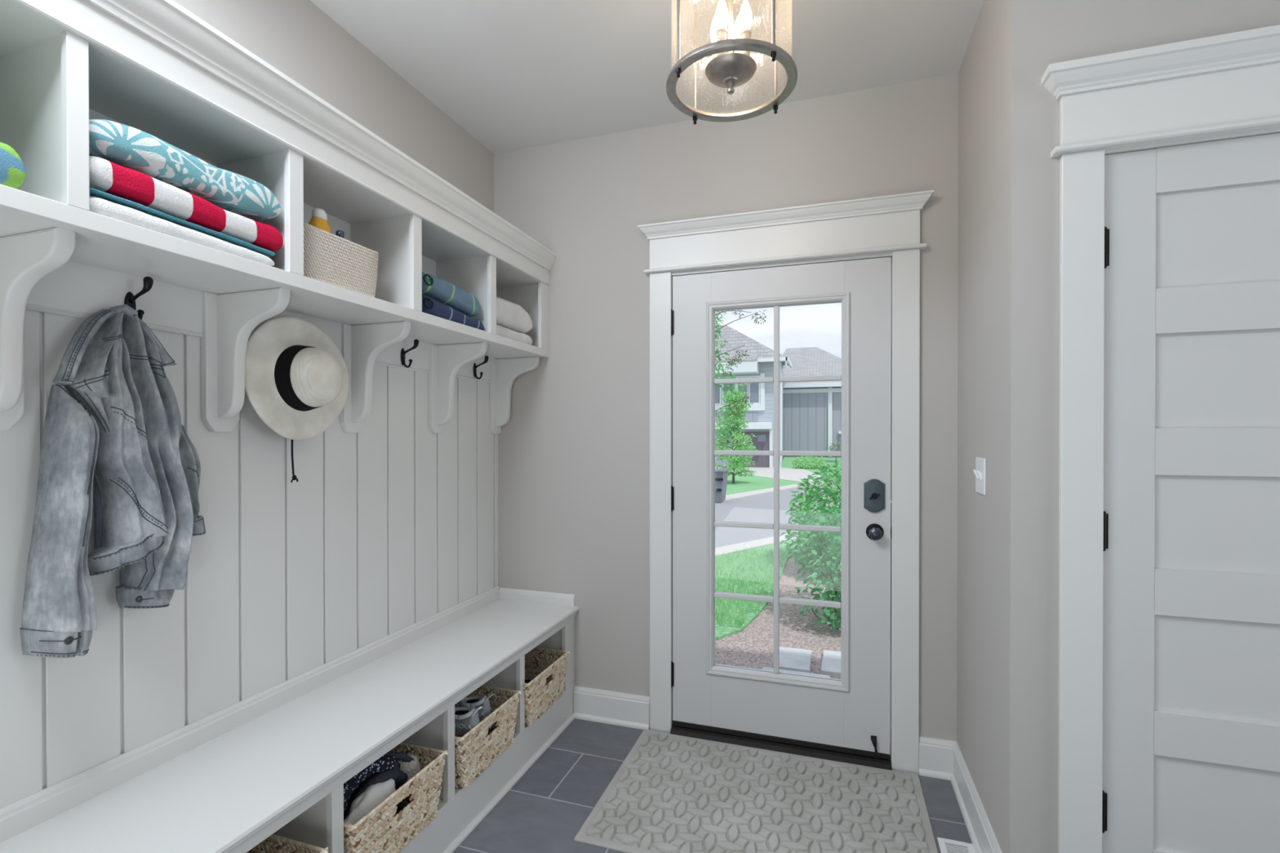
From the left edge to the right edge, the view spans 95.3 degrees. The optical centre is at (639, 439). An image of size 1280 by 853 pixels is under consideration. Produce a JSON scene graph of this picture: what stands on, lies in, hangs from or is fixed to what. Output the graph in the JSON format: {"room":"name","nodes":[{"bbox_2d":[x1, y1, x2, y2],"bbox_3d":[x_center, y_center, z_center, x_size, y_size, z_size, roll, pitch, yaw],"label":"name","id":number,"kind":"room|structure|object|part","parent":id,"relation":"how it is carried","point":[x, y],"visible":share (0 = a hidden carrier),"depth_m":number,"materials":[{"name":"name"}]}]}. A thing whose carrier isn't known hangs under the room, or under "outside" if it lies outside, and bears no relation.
{"room":"mudroom","nodes":[
{"label":"mudroom","id":0,"kind":"room"},
{"bbox_2d":[173,0,493,212],"bbox_3d":[-1.645,-0.038,0.310,0.120,2.735,5.760,0,0,18],"label":"wall","id":1,"kind":"structure","parent":0,"point":[295,37],"depth_m":2.04,"materials":[{"name":"beige paint"}]},
{"bbox_2d":[124,276,153,319],"bbox_3d":[-1.169,-0.324,1.363,0.077,0.108,0.024,0,0,18],"label":"coat hook","id":2,"kind":"object","parent":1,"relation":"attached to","point":[148,282],"visible":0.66,"depth_m":1.36,"materials":[{"name":"black metal"}]},
{"bbox_2d":[19,304,205,657],"bbox_3d":[-1.145,0.073,1.333,0.119,0.756,0.371,0,0,15],"label":"denim jacket","id":3,"kind":"object","parent":2,"relation":"hanging from","point":[114,415],"visible":1,"depth_m":1.27,"materials":[{"name":"grey fabric"}]},
{"bbox_3d":[-1.186,-0.056,1.263,0.064,0.187,0.066,0,0,18],"label":"armhole panel","id":4,"kind":"part","parent":3,"relation":"part of","materials":[{"name":"grey fabric"}]},
{"bbox_3d":[-1.144,-0.018,1.322,0.104,0.533,0.132,0,0,18],"label":"panel","id":5,"kind":"part","parent":3,"relation":"part of","materials":[{"name":"grey fabric"}]},
{"bbox_3d":[-1.200,-0.314,1.373,0.012,0.068,0.024,0,0,18],"label":"plate","id":6,"kind":"part","parent":2,"relation":"part of","materials":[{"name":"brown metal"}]},
{"bbox_2d":[0,261,498,808],"bbox_3d":[-1.097,0.222,1.734,0.030,1.300,2.465,0,0,18],"label":"wall paneling","id":7,"kind":"structure","parent":1,"relation":"attached to","point":[388,526],"depth_m":1.65,"materials":[{"name":"white paint"}]},
{"bbox_2d":[0,0,556,433],"bbox_3d":[-0.930,-0.453,1.738,0.343,0.862,2.346,0,0,18],"label":"cubby shelf","id":8,"kind":"object","parent":1,"relation":"attached to","point":[155,68],"visible":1,"depth_m":1.44,"materials":[{"name":"white paint"}]},
{"bbox_3d":[-1.276,-0.202,1.146,0.022,0.368,0.092,0,0,18],"label":"bracket plate","id":9,"kind":"part","parent":8,"relation":"part of","materials":[{"name":"white paint"}]},
{"bbox_2d":[0,142,26,188],"bbox_3d":[-1.215,-0.474,0.877,0.225,0.109,0.350,0,0,18],"label":"towel","id":10,"kind":"object","parent":8,"relation":"on","point":[12,171],"visible":0.84,"depth_m":0.99,"materials":[{"name":"multicoloured fabric"}]},
{"bbox_2d":[88,187,275,266],"bbox_3d":[-1.075,-0.448,1.303,0.243,0.052,0.394,0,0,18],"label":"towel","id":11,"kind":"object","parent":8,"relation":"on","point":[103,203],"visible":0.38,"depth_m":1.22,"materials":[{"name":"white fabric"}]},
{"bbox_2d":[88,155,284,251],"bbox_3d":[-1.071,-0.506,1.313,0.245,0.079,0.416,0,0,18],"label":"towel","id":12,"kind":"object","parent":11,"relation":"on","point":[107,176],"visible":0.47,"depth_m":1.23,"materials":[{"name":"red fabric"}]},
{"bbox_2d":[88,119,281,221],"bbox_3d":[-1.072,-0.587,1.311,0.244,0.090,0.411,0,0,18],"label":"towel","id":13,"kind":"object","parent":12,"relation":"on","point":[119,144],"visible":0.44,"depth_m":1.24,"materials":[{"name":"teal fabric"}]},
{"bbox_3d":[-1.134,-0.205,1.577,0.022,0.368,0.092,0,0,18],"label":"bracket plate","id":14,"kind":"part","parent":8,"relation":"part of","materials":[{"name":"white paint"}]},
{"bbox_3d":[-0.929,-0.845,1.742,0.343,0.078,2.335,0,0,18],"label":"crown moulding","id":15,"kind":"part","parent":8,"relation":"part of","materials":[{"name":"white paint"}]},
{"bbox_2d":[303,222,378,297],"bbox_3d":[-0.925,-0.506,1.711,0.176,0.162,0.301,0,0,18],"label":"rope basket","id":16,"kind":"object","parent":8,"relation":"on","point":[329,258],"visible":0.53,"depth_m":1.66,"materials":[{"name":"beige fabric"}]},
{"bbox_2d":[308,208,331,233],"bbox_3d":[-0.911,-0.543,1.658,0.054,0.224,0.068,0,0,18],"label":"bottle","id":17,"kind":"object","parent":16,"relation":"in","point":[318,220],"visible":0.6,"depth_m":1.64,"materials":[{"name":"yellow plastic"}]},
{"bbox_2d":[335,230,344,238],"bbox_3d":[-0.880,-0.521,1.711,0.034,0.180,0.034,0,0,18],"label":"lotion bottle","id":18,"kind":"object","parent":16,"relation":"in","point":[340,233],"visible":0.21,"depth_m":1.70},
{"bbox_3d":[-0.991,-0.207,2.010,0.022,0.368,0.092,0,0,18],"label":"bracket plate","id":19,"kind":"part","parent":8,"relation":"part of","materials":[{"name":"white paint"}]},
{"bbox_3d":[-0.849,-0.209,2.442,0.022,0.368,0.092,0,0,18],"label":"bracket plate","id":20,"kind":"part","parent":8,"relation":"part of","materials":[{"name":"white paint"}]},
{"bbox_2d":[422,293,484,329],"bbox_3d":[-0.775,-0.465,2.187,0.260,0.078,0.394,0,0,18],"label":"towel","id":21,"kind":"object","parent":8,"relation":"on","point":[431,306],"visible":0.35,"depth_m":2.11,"materials":[{"name":"blue fabric"}]},
{"bbox_2d":[422,271,480,316],"bbox_3d":[-0.779,-0.537,2.179,0.261,0.108,0.376,0,0,18],"label":"towel","id":22,"kind":"object","parent":21,"relation":"on","point":[440,290],"visible":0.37,"depth_m":2.14,"materials":[{"name":"fabric"}]},
{"bbox_3d":[-0.710,-0.211,2.863,0.022,0.368,0.072,0,0,18],"label":"bracket plate","id":23,"kind":"part","parent":8,"relation":"part of","materials":[{"name":"white paint"}]},
{"bbox_2d":[496,324,533,345],"bbox_3d":[-0.658,-0.461,2.602,0.225,0.066,0.359,0,0,18],"label":"bath towel","id":24,"kind":"object","parent":8,"relation":"on","point":[500,331],"visible":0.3,"depth_m":2.57,"materials":[{"name":"white fabric"}]},
{"bbox_2d":[496,297,533,333],"bbox_3d":[-0.656,-0.552,2.605,0.226,0.127,0.367,0,0,18],"label":"bath towel","id":25,"kind":"object","parent":24,"relation":"on","point":[509,315],"visible":0.38,"depth_m":2.56,"materials":[{"name":"white fabric"}]},
{"bbox_2d":[400,339,418,368],"bbox_3d":[-0.881,-0.329,2.236,0.077,0.108,0.024,0,0,18],"label":"coat hook","id":26,"kind":"object","parent":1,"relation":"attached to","point":[403,353],"visible":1,"depth_m":2.23,"materials":[{"name":"black metal"}]},
{"bbox_3d":[-0.912,-0.318,2.246,0.012,0.068,0.024,0,0,18],"label":"plate","id":27,"kind":"part","parent":26,"relation":"part of","materials":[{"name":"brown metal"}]},
{"bbox_2d":[473,355,488,379],"bbox_3d":[-0.732,-0.331,2.688,0.077,0.108,0.024,0,0,18],"label":"coat hook","id":28,"kind":"object","parent":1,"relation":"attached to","point":[486,357],"visible":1,"depth_m":2.69,"materials":[{"name":"black metal"}]},
{"bbox_3d":[-0.763,-0.321,2.698,0.012,0.068,0.024,0,0,18],"label":"plate","id":29,"kind":"part","parent":28,"relation":"part of","materials":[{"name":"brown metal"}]},
{"bbox_2d":[310,0,983,154],"bbox_3d":[0.681,-1.453,-0.464,5.020,0.100,5.760,0,0,18],"label":"ceiling","id":30,"kind":"structure","parent":0,"point":[513,74],"depth_m":2.14,"materials":[{"name":"paint"}]},
{"bbox_2d":[666,0,797,124],"bbox_3d":[0.242,-1.164,1.553,0.344,0.496,0.344,0,0,18],"label":"ceiling light","id":31,"kind":"object","parent":30,"relation":"attached to","point":[731,69],"visible":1,"depth_m":1.52,"materials":[{"name":"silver metal"}]},
{"bbox_3d":[0.097,-1.139,1.474,0.008,0.407,0.008,0,0,18],"label":"rod","id":32,"kind":"part","parent":31,"relation":"part of","materials":[{"name":"brown metal"}]},
{"bbox_3d":[0.160,-1.140,1.696,0.008,0.407,0.008,0,0,18],"label":"rod","id":33,"kind":"part","parent":31,"relation":"part of","materials":[{"name":"brown metal"}]},
{"bbox_2d":[710,13,717,59],"bbox_3d":[0.207,-1.067,1.580,0.033,0.174,0.032,0,0,18],"label":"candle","id":34,"kind":"object","parent":31,"relation":"attached to","point":[713,27],"depth_m":1.57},
{"bbox_2d":[715,0,728,55],"bbox_3d":[0.213,-1.067,1.520,0.033,0.174,0.032,0,0,18],"label":"candle","id":35,"kind":"object","parent":31,"relation":"attached to","point":[722,12],"depth_m":1.51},
{"bbox_3d":[0.279,-1.199,1.540,0.247,0.428,0.284,0,0,18],"label":"stem and canopy","id":36,"kind":"part","parent":31,"relation":"part of","materials":[{"name":"brown metal"}]},
{"bbox_2d":[733,14,741,53],"bbox_3d":[0.269,-1.067,1.588,0.033,0.174,0.032,0,0,18],"label":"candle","id":37,"kind":"object","parent":31,"relation":"attached to","point":[736,30],"depth_m":1.58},
{"bbox_2d":[739,0,751,55],"bbox_3d":[0.276,-1.067,1.526,0.033,0.174,0.032,0,0,18],"label":"candle","id":38,"kind":"object","parent":31,"relation":"attached to","point":[745,14],"depth_m":1.51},
{"bbox_3d":[0.323,-1.139,1.410,0.008,0.407,0.008,0,0,18],"label":"rod","id":39,"kind":"part","parent":31,"relation":"part of","materials":[{"name":"brown metal"}]},
{"bbox_3d":[0.382,-1.140,1.639,0.008,0.407,0.008,0,0,18],"label":"rod","id":40,"kind":"part","parent":31,"relation":"part of","materials":[{"name":"brown metal"}]},
{"bbox_2d":[452,718,972,852],"bbox_3d":[0.682,1.362,-0.449,5.020,0.060,5.760,0,0,18],"label":"floor","id":41,"kind":"structure","parent":0,"point":[544,811],"depth_m":2.14,"materials":[{"name":"grey tile"}]},
{"bbox_2d":[0,586,578,852],"bbox_3d":[-0.869,1.029,1.732,0.452,0.585,2.335,0,0,18],"label":"storage bench","id":42,"kind":"object","parent":41,"relation":"on","point":[278,760],"visible":0.91,"depth_m":1.58,"materials":[{"name":"white paint"}]},
{"bbox_2d":[246,834,328,852],"bbox_3d":[-0.948,1.069,1.257,0.322,0.191,0.387,0,0,18],"label":"wicker basket","id":43,"kind":"object","parent":42,"relation":"on","point":[274,843],"visible":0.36,"depth_m":1.42,"materials":[{"name":"wicker"}]},
{"bbox_2d":[343,742,448,852],"bbox_3d":[-0.806,1.067,1.689,0.322,0.191,0.387,0,0,18],"label":"wicker basket","id":44,"kind":"object","parent":42,"relation":"in","point":[392,824],"visible":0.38,"depth_m":1.66,"materials":[{"name":"wicker"}]},
{"bbox_2d":[343,754,395,812],"bbox_3d":[-0.789,1.002,1.620,0.086,0.171,0.260,0,0,18],"label":"scarf","id":45,"kind":"object","parent":44,"relation":"in","point":[386,762],"visible":0.39,"depth_m":1.65,"materials":[{"name":"black fabric"}]},
{"bbox_2d":[343,778,395,852],"bbox_3d":[-0.746,1.041,1.588,0.087,0.171,0.222,0,0,18],"label":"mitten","id":46,"kind":"object","parent":44,"relation":"in","point":[374,795],"visible":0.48,"depth_m":1.58,"materials":[{"name":"white fabric"}]},
{"bbox_2d":[343,768,408,820],"bbox_3d":[-0.745,0.998,1.643,0.039,0.092,0.221,0,0,22],"label":"glove","id":47,"kind":"object","parent":44,"relation":"in","point":[400,778],"visible":0.62,"depth_m":1.66,"materials":[{"name":"black fabric"}]},
{"bbox_2d":[347,750,414,806],"bbox_3d":[-0.790,1.022,1.748,0.183,0.200,0.175,0,0,18],"label":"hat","id":48,"kind":"object","parent":44,"relation":"in","point":[405,757],"visible":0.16,"depth_m":1.74,"materials":[{"name":"black fabric"}]},
{"bbox_2d":[396,754,420,787],"bbox_3d":[-0.715,1.022,1.781,0.091,0.117,0.082,0,0,18],"label":"knit beanie","id":49,"kind":"object","parent":44,"relation":"in","point":[411,768],"visible":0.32,"depth_m":1.76,"materials":[{"name":"grey fabric"}]},
{"bbox_3d":[-0.677,0.835,1.667,0.028,0.032,2.335,0,0,18],"label":"seat moulding","id":50,"kind":"part","parent":42,"relation":"part of","materials":[{"name":"white paint"}]},
{"bbox_3d":[-0.681,1.070,1.670,0.034,0.503,2.335,0,0,18],"label":"frame","id":51,"kind":"part","parent":42,"relation":"part of","materials":[{"name":"white paint"}]},
{"bbox_2d":[454,685,521,788],"bbox_3d":[-0.665,1.064,2.117,0.322,0.191,0.387,0,0,18],"label":"wicker basket","id":52,"kind":"object","parent":42,"relation":"on","point":[470,753],"visible":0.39,"depth_m":2.06,"materials":[{"name":"woven wicker"}]},
{"bbox_2d":[454,706,483,741],"bbox_3d":[-0.655,0.976,2.023,0.255,0.130,0.092,0,0,11],"label":"shoe","id":53,"kind":"object","parent":52,"relation":"in","point":[465,718],"visible":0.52,"depth_m":1.98,"materials":[{"name":"grey fabric"}]},
{"bbox_2d":[454,693,494,728],"bbox_3d":[-0.646,0.983,2.114,0.251,0.138,0.092,0,0,6],"label":"shoe","id":54,"kind":"object","parent":52,"relation":"in","point":[476,702],"visible":0.38,"depth_m":2.08,"materials":[{"name":"grey fabric"}]},
{"bbox_2d":[522,647,569,726],"bbox_3d":[-0.528,1.062,2.532,0.322,0.191,0.387,0,0,18],"label":"wicker basket","id":55,"kind":"object","parent":42,"relation":"in","point":[546,668],"visible":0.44,"depth_m":2.54,"materials":[{"name":"wicker"}]},
{"bbox_2d":[524,679,531,683],"bbox_3d":[-0.540,1.102,2.521,0.237,0.094,0.249,0,0,18],"label":"tote bag","id":56,"kind":"object","parent":55,"relation":"in","point":[526,681],"visible":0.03,"depth_m":2.57,"materials":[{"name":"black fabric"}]},
{"bbox_2d":[573,728,937,852],"bbox_3d":[0.437,1.311,2.103,1.128,0.016,0.760,0,0,18],"label":"door mat","id":57,"kind":"object","parent":41,"relation":"on","point":[670,793],"visible":1,"depth_m":2.08,"materials":[{"name":"grey fabric"}]},
{"bbox_2d":[937,837,975,852],"bbox_3d":[0.987,1.318,1.773,0.105,0.005,0.292,0,0,18],"label":"floor vent","id":58,"kind":"object","parent":41,"relation":"in","point":[946,846],"visible":1,"depth_m":1.88,"materials":[{"name":"white plastic"}]},
{"bbox_2d":[945,844,968,852],"bbox_3d":[0.986,1.318,1.772,0.065,0.003,0.242,0,0,18],"label":"grille","id":59,"kind":"object","parent":58,"relation":"attached to","point":[949,848],"depth_m":1.88,"materials":[{"name":"white plastic"}]},
{"bbox_2d":[493,73,958,741],"bbox_3d":[0.325,-0.051,2.628,2.172,2.735,0.125,0,0,18],"label":"wall","id":60,"kind":"structure","parent":0,"point":[574,444],"depth_m":2.67,"materials":[{"name":"beige paint"}]},
{"bbox_2d":[573,685,649,729],"bbox_3d":[-0.136,1.245,2.706,0.376,0.142,0.027,0,0,18],"label":"baseboard","id":61,"kind":"structure","parent":60,"relation":"attached to","point":[602,706],"depth_m":2.70,"materials":[{"name":"white paint"}]},
{"bbox_2d":[671,257,891,759],"bbox_3d":[0.573,0.279,2.474,0.919,2.017,0.118,0,0,18],"label":"door","id":62,"kind":"structure","parent":60,"relation":"in","point":[851,713],"depth_m":2.45,"materials":[{"name":"white paint"}]},
{"bbox_2d":[714,305,841,674],"bbox_3d":[0.581,0.216,2.498,0.531,1.570,0.029,0,0,18],"label":"grille","id":63,"kind":"object","parent":62,"relation":"attached to","point":[722,668],"depth_m":2.49,"materials":[{"name":"white paint"}]},
{"bbox_3d":[0.581,0.216,2.498,0.595,1.634,0.066,0,0,18],"label":"glass frame","id":64,"kind":"part","parent":62,"relation":"part of","materials":[{"name":"white paint"}]},
{"bbox_3d":[0.944,0.228,2.348,0.078,0.134,0.012,0,0,18],"label":"deadbolt plate","id":65,"kind":"part","parent":62,"relation":"part of","materials":[{"name":"grey metal"}]},
{"bbox_3d":[0.933,0.374,2.310,0.050,0.050,0.032,0,0,18],"label":"knob","id":66,"kind":"part","parent":62,"relation":"part of","materials":[{"name":"grey metal"}]},
{"bbox_2d":[670,724,892,770],"bbox_3d":[0.589,1.304,2.525,0.910,0.026,0.168,0,0,18],"label":"threshold","id":67,"kind":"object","parent":60,"relation":"attached to","point":[855,759],"depth_m":2.45,"materials":[{"name":"brown metal"}]},
{"bbox_2d":[637,190,933,773],"bbox_3d":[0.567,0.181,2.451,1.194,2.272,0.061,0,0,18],"label":"trim","id":68,"kind":"structure","parent":60,"relation":"attached to","point":[889,223],"depth_m":2.38,"materials":[{"name":"white paint"}]},
{"bbox_2d":[918,736,957,780],"bbox_3d":[1.164,1.247,2.278,0.137,0.142,0.027,0,0,18],"label":"baseboard","id":69,"kind":"structure","parent":60,"relation":"attached to","point":[935,755],"depth_m":2.28,"materials":[{"name":"white paint"}]},
{"bbox_2d":[715,309,766,437],"bbox_3d":[0.792,-0.147,7.130,1.529,3.223,0.378,0,0,33],"label":"crape myrtle","id":70,"kind":"object","parent":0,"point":[718,331],"visible":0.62,"depth_m":6.96,"materials":[{"name":"green plant"}]},
{"bbox_2d":[956,0,1059,852],"bbox_3d":[1.173,-0.048,1.908,0.110,2.735,0.710,0,0,18],"label":"wall","id":71,"kind":"structure","parent":0,"point":[1009,122],"depth_m":1.59,"materials":[{"name":"beige paint"}]},
{"bbox_2d":[950,743,1002,852],"bbox_3d":[1.104,1.249,1.923,0.027,0.142,0.709,0,0,18],"label":"baseboard","id":72,"kind":"structure","parent":71,"relation":"attached to","point":[982,836],"depth_m":1.96,"materials":[{"name":"white paint"}]},
{"bbox_2d":[973,457,986,495],"bbox_3d":[1.103,0.118,1.900,0.019,0.117,0.118,0,0,18],"label":"light switch","id":73,"kind":"object","parent":71,"relation":"attached to","point":[980,472],"visible":1,"depth_m":1.88,"materials":[{"name":"white plastic"}]},
{"bbox_2d":[1057,0,1279,848],"bbox_3d":[2.427,-0.044,1.179,2.728,2.735,0.110,0,0,18],"label":"wall","id":74,"kind":"structure","parent":0,"point":[1087,28],"depth_m":1.49,"materials":[{"name":"beige paint"}]},
{"bbox_2d":[1041,24,1279,852],"bbox_3d":[1.561,0.177,1.376,1.042,2.290,0.061,0,0,18],"label":"trim","id":75,"kind":"structure","parent":74,"relation":"attached to","point":[1226,84],"depth_m":1.51,"materials":[{"name":"white paint"}]},
{"bbox_2d":[1102,133,1279,852],"bbox_3d":[1.575,0.285,1.421,0.766,2.054,0.046,0,0,18],"label":"door","id":76,"kind":"structure","parent":74,"relation":"in","point":[1191,563],"depth_m":1.47,"materials":[{"name":"white paint"}]},
{"bbox_3d":[1.580,0.933,1.431,0.537,0.247,0.017,0,0,18],"label":"panel","id":77,"kind":"part","parent":76,"relation":"part of","materials":[{"name":"white paint"}]},
{"bbox_3d":[1.579,0.574,1.429,0.537,0.249,0.017,0,0,18],"label":"panel","id":78,"kind":"part","parent":76,"relation":"part of","materials":[{"name":"white paint"}]},
{"bbox_3d":[1.579,0.212,1.427,0.537,0.242,0.017,0,0,18],"label":"panel","id":79,"kind":"part","parent":76,"relation":"part of","materials":[{"name":"white paint"}]},
{"bbox_3d":[1.579,-0.149,1.425,0.537,0.242,0.017,0,0,18],"label":"panel","id":80,"kind":"part","parent":76,"relation":"part of","materials":[{"name":"white paint"}]},
{"bbox_3d":[1.579,-0.507,1.423,0.537,0.244,0.017,0,0,18],"label":"panel","id":81,"kind":"part","parent":76,"relation":"part of","materials":[{"name":"white paint"}]},
{"bbox_2d":[1104,128,1279,155],"bbox_3d":[1.588,0.284,1.456,0.795,2.075,0.112,0,0,18],"label":"trim","id":82,"kind":"structure","parent":74,"relation":"attached to","point":[1274,131],"depth_m":1.46,"materials":[{"name":"white paint"}]},
{"bbox_3d":[-1.046,-0.211,1.765,0.077,0.108,0.024,0,0,18],"label":"coat hook","id":83,"kind":"object","parent":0,"visible":0},
{"bbox_2d":[244,316,349,482],"bbox_3d":[-0.980,-0.118,1.735,0.142,0.496,0.357,0,0,18],"label":"sun hat","id":84,"kind":"object","parent":83,"relation":"hanging from","point":[296,377],"visible":1,"depth_m":1.68,"materials":[{"name":"wicker"}]},
{"bbox_3d":[-1.042,0.046,1.755,0.013,0.169,0.031,0,0,-5],"label":"chin cord","id":85,"kind":"part","parent":84,"relation":"part of","materials":[{"name":"black fabric"}]},
{"label":"outside","id":86,"kind":"structure","parent":0,"visible":0},
{"bbox_2d":[715,466,822,482],"bbox_3d":[3.823,1.364,26.135,6.010,0.062,14.149,0,0,-35],"label":"driveway","id":87,"kind":"structure","parent":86,"point":[785,473],"depth_m":22.80,"materials":[{"name":"concrete"}]},
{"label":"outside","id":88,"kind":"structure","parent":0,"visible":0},
{"bbox_2d":[715,555,840,679],"bbox_3d":[14.513,1.485,44.038,120.000,0.430,87.280,0,0,18],"label":"ground","id":89,"kind":"structure","parent":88,"point":[753,647],"depth_m":4.41,"materials":[{"name":"brown gravel"}]},
{"bbox_2d":[779,646,812,672],"bbox_3d":[1.017,1.474,3.871,0.228,0.052,0.367,0,0,18],"label":"stepping stone","id":90,"kind":"object","parent":89,"relation":"on","point":[790,659],"visible":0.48,"depth_m":3.84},
{"bbox_2d":[762,666,830,677],"bbox_3d":[0.923,1.476,3.491,0.411,0.052,0.355,0,0,18],"label":"stepping stone","id":91,"kind":"object","parent":89,"relation":"on","point":[763,668],"visible":0.17,"depth_m":3.63,"materials":[{"name":"grey stone"}]},
{"bbox_2d":[779,504,840,631],"bbox_3d":[1.705,1.012,4.702,1.138,0.938,1.142,0,0,18],"label":"flowering shrub","id":92,"kind":"object","parent":89,"relation":"on","point":[827,559],"visible":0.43,"depth_m":4.66,"materials":[{"name":"green plant"}]},
{"bbox_2d":[784,462,841,580],"bbox_3d":[2.601,0.869,6.514,1.948,1.351,2.092,0,0,18],"label":"flowering shrub","id":93,"kind":"object","parent":89,"relation":"on","point":[827,479],"visible":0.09,"depth_m":6.56,"materials":[{"name":"green plant"}]},
{"bbox_2d":[821,649,840,677],"bbox_3d":[1.371,1.474,3.775,0.376,0.052,0.384,0,0,18],"label":"stepping stone","id":94,"kind":"object","parent":89,"relation":"on","point":[831,660],"visible":0.3,"depth_m":3.76,"materials":[{"name":"grey stone"}]},
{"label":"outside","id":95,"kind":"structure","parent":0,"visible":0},
{"bbox_2d":[781,457,841,469],"bbox_3d":[9.419,1.111,27.542,5.350,0.450,4.200,0,0,18],"label":"bank","id":96,"kind":"object","parent":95,"point":[787,461],"visible":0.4,"depth_m":28.46,"materials":[{"name":"green plant"}]},
{"bbox_2d":[791,456,826,469],"bbox_3d":[7.697,1.066,26.517,1.563,0.810,1.176,0,0,18],"label":"flowering shrub","id":97,"kind":"object","parent":96,"relation":"on","point":[817,466],"visible":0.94,"depth_m":26.38,"materials":[{"name":"green plant"}]},
{"bbox_2d":[826,442,841,462],"bbox_3d":[9.457,0.676,28.065,0.942,1.124,0.719,0,0,18],"label":"flowering shrub","id":98,"kind":"object","parent":96,"relation":"on","point":[837,443],"visible":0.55,"depth_m":28.00,"materials":[{"name":"green plant"}]},
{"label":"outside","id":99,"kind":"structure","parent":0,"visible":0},
{"bbox_2d":[715,537,832,640],"bbox_3d":[1.768,1.465,6.709,10.204,0.040,1.920,0,0,-43],"label":"lawn base","id":100,"kind":"structure","parent":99,"point":[721,632],"depth_m":5.91,"materials":[{"name":"green plant"}]},
{"bbox_2d":[715,546,787,627],"bbox_3d":[0.636,1.413,5.984,1.515,0.078,3.607,0,0,18],"label":"grass","id":101,"kind":"structure","parent":100,"relation":"on","point":[728,556],"depth_m":5.85,"materials":[{"name":"green plant"}]},
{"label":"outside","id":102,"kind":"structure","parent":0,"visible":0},
{"bbox_2d":[725,468,841,494],"bbox_3d":[13.227,1.320,40.134,120.000,0.100,75.500,0,0,18],"label":"lawn","id":103,"kind":"structure","parent":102,"point":[748,483],"depth_m":18.54,"materials":[{"name":"green plant"}]},
{"bbox_2d":[715,389,758,483],"bbox_3d":[2.967,-0.109,18.393,1.610,3.028,1.719,0,0,45],"label":"young tree","id":104,"kind":"object","parent":103,"relation":"on","point":[736,464],"visible":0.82,"depth_m":18.26,"materials":[{"name":"green plant"}]},
{"bbox_2d":[715,325,792,467],"bbox_3d":[3.529,-2.180,29.097,7.680,7.020,3.300,0,0,18],"label":"neighbor house","id":105,"kind":"structure","parent":103,"relation":"on","point":[759,363],"depth_m":27.56,"materials":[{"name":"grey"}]},
{"bbox_3d":[4.556,-1.049,27.954,2.150,0.430,0.040,0,0,18],"label":"panel","id":106,"kind":"part","parent":105,"relation":"part of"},
{"bbox_3d":[5.353,0.487,27.694,1.530,1.700,0.050,0,0,18],"label":"garage door","id":107,"kind":"part","parent":105,"relation":"part of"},
{"bbox_3d":[5.340,0.432,27.672,1.860,1.810,0.100,0,0,18],"label":"garage trim","id":108,"kind":"part","parent":105,"relation":"part of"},
{"bbox_2d":[782,346,841,459],"bbox_3d":[14.636,-2.207,35.450,12.400,7.100,15.480,0,0,18],"label":"neighbor house","id":109,"kind":"structure","parent":103,"relation":"on","point":[812,410],"depth_m":29.82,"materials":[{"name":"grey"}]},
{"bbox_3d":[10.864,-0.981,28.802,9.400,3.720,0.480,0,0,18],"label":"white trim","id":110,"kind":"part","parent":109,"relation":"part of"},
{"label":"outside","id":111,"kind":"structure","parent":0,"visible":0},
{"bbox_2d":[715,481,841,547],"bbox_3d":[1.655,1.470,12.822,29.485,0.088,8.264,0,0,-35],"label":"road","id":112,"kind":"structure","parent":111,"point":[759,508],"depth_m":11.11,"materials":[{"name":"grey asphalt"}]},
{"bbox_2d":[715,531,809,556],"bbox_3d":[2.321,1.477,8.812,15.175,0.115,0.643,0,0,-41],"label":"curb","id":113,"kind":"object","parent":112,"relation":"on","point":[770,540],"visible":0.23,"depth_m":7.83,"materials":[{"name":"concrete"}]},
{"bbox_2d":[715,477,841,502],"bbox_3d":[2.424,1.446,15.280,1.994,0.110,27.502,0,0,45],"label":"curb","id":114,"kind":"object","parent":112,"relation":"on","point":[742,495],"visible":0.14,"depth_m":15.39,"materials":[{"name":"concrete"}]},
{"bbox_2d":[715,468,729,502],"bbox_3d":[1.638,1.049,13.375,0.720,0.725,0.740,0,0,18],"label":"trash bin","id":115,"kind":"object","parent":114,"relation":"on","point":[721,474],"visible":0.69,"depth_m":13.05,"materials":[{"name":"grey plastic"}]},
{"bbox_3d":[1.770,1.013,13.008,0.180,0.300,0.075,0,0,18],"label":"handle","id":116,"kind":"part","parent":115,"relation":"part of","materials":[{"name":"black plastic"}]},
{"bbox_3d":[1.638,0.709,13.373,0.720,0.045,0.740,0,0,18],"label":"lid","id":117,"kind":"part","parent":115,"relation":"part of","materials":[{"name":"grey plastic"}]}
]}

